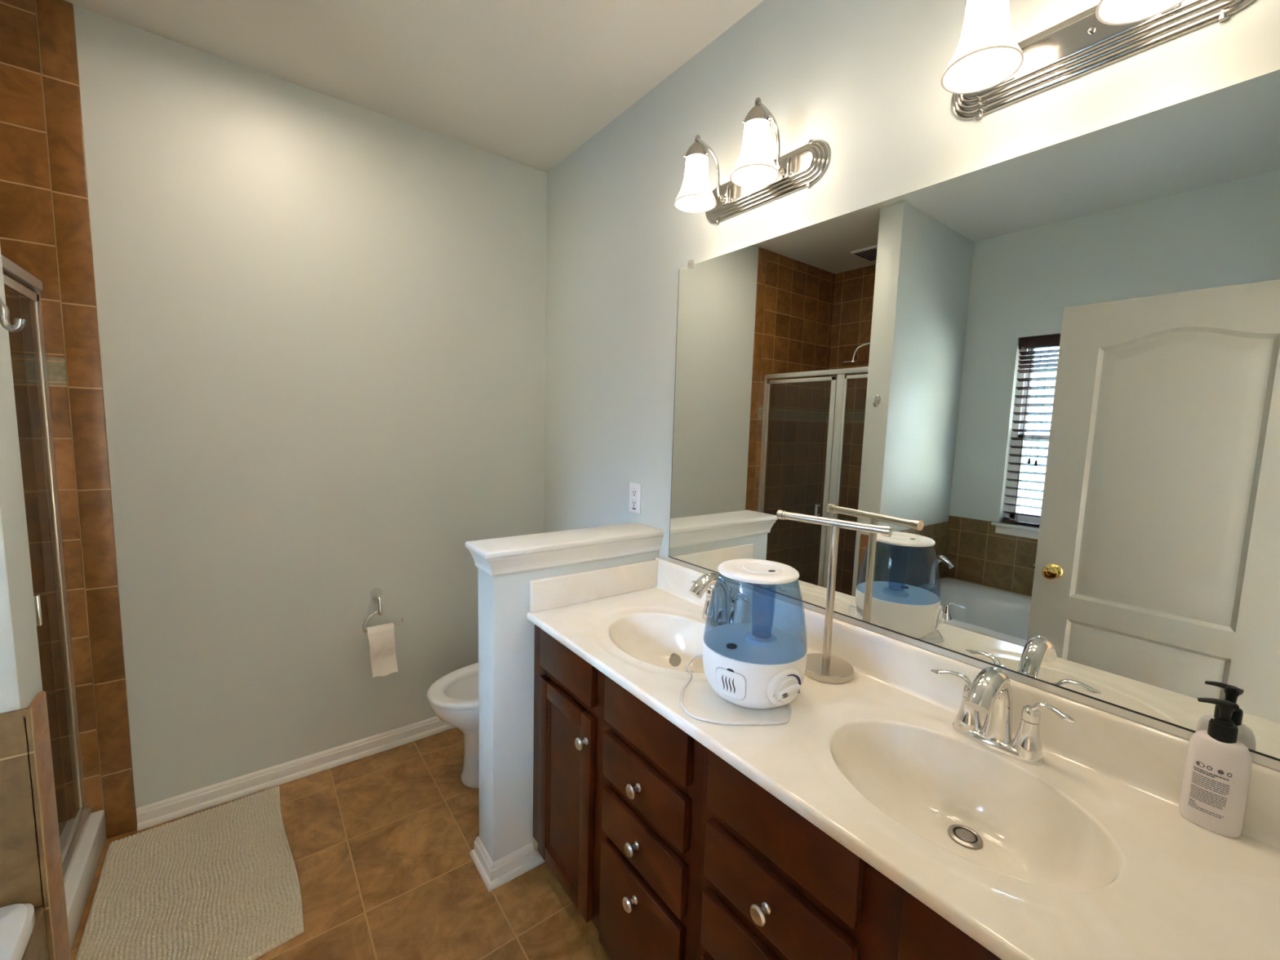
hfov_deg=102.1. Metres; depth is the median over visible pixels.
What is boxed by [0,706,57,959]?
tiled wall
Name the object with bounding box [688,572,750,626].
faucet
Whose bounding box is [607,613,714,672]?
basin
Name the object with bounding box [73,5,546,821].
wall
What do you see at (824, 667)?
towel stand
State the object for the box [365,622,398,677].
toilet paper roll
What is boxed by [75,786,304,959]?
bath mat
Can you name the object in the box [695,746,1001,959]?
vanity cabinet
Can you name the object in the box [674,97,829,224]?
vanity light
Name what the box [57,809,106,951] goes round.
shower curb
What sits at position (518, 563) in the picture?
trim
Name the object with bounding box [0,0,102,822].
tiled wall
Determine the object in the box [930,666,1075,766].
faucet
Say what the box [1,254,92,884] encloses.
shower door frame
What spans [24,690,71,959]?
trim
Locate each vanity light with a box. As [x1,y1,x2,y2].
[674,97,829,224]
[940,0,1255,119]
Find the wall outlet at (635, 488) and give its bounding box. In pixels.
[628,481,641,514]
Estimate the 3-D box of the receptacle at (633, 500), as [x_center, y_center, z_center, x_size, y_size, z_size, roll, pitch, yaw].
[-0.023,0.095,2.093,0.003,0.034,0.033,-3,7,-37]
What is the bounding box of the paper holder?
[362,587,404,632]
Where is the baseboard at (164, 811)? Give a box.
[136,715,455,831]
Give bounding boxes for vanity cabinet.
[533,624,704,959]
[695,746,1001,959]
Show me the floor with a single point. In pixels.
(380, 844)
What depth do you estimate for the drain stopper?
1.53 m
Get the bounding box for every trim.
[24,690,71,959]
[35,0,137,839]
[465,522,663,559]
[468,535,663,576]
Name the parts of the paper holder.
post, arm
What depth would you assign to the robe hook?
0.98 m
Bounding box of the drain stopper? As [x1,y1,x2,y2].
[669,653,680,666]
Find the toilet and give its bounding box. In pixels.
[426,662,479,788]
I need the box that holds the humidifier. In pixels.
[680,558,807,724]
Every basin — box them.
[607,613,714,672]
[826,719,1127,891]
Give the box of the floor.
[70,727,611,959]
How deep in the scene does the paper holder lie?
2.24 m
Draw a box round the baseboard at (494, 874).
[469,835,545,892]
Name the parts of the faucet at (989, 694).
lever, handle, spout, plate, handle, lever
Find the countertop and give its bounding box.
[527,556,1279,959]
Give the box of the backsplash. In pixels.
[654,556,1279,848]
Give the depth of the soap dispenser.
0.81 m
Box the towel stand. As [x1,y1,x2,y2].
[776,509,892,684]
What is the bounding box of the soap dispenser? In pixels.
[1178,697,1252,837]
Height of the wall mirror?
1.071 m
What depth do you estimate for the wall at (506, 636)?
1.65 m
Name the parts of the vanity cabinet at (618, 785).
panel, door, knob, knob, knob, knob, drawer, drawer, drawer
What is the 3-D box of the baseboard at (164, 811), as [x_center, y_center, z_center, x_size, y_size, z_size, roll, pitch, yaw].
[-1.175,1.195,2.356,1.613,0.076,0.024,-3,7,-37]
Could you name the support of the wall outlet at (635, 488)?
attached to the wall at (861, 78)
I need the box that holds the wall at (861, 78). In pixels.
[543,0,1279,559]
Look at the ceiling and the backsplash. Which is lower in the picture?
the backsplash
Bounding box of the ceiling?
[63,0,764,172]
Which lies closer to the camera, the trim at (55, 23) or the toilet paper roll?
the trim at (55, 23)
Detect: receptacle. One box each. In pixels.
[631,488,636,497]
[631,498,636,507]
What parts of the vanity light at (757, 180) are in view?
lamp shade, arm, lamp shade, plate, arm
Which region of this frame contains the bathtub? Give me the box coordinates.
[0,902,48,959]
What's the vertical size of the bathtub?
0.545 m
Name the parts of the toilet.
seat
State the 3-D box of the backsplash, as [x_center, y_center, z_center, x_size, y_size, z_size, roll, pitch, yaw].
[0.537,0.430,1.361,0.034,0.110,1.580,-3,7,-37]
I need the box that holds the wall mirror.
[667,69,1279,771]
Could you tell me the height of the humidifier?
0.298 m
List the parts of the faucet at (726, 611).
lever, handle, spout, plate, lift rod, handle, lever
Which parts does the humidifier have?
filter door, power cord, water tank, lid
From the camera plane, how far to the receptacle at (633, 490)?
2.09 m
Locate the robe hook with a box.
[0,297,25,332]
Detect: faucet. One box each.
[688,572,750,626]
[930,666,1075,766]
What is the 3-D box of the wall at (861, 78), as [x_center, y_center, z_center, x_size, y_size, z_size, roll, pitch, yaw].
[0.308,0.011,1.744,0.100,2.843,2.750,-3,7,-37]
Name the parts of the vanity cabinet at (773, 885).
drawer, drawer, knob, drawer, frame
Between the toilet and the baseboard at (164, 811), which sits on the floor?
the toilet
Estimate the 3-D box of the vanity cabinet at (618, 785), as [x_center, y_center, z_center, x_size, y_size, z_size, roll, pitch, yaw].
[0.067,0.913,1.563,0.570,0.872,0.789,-3,7,-37]

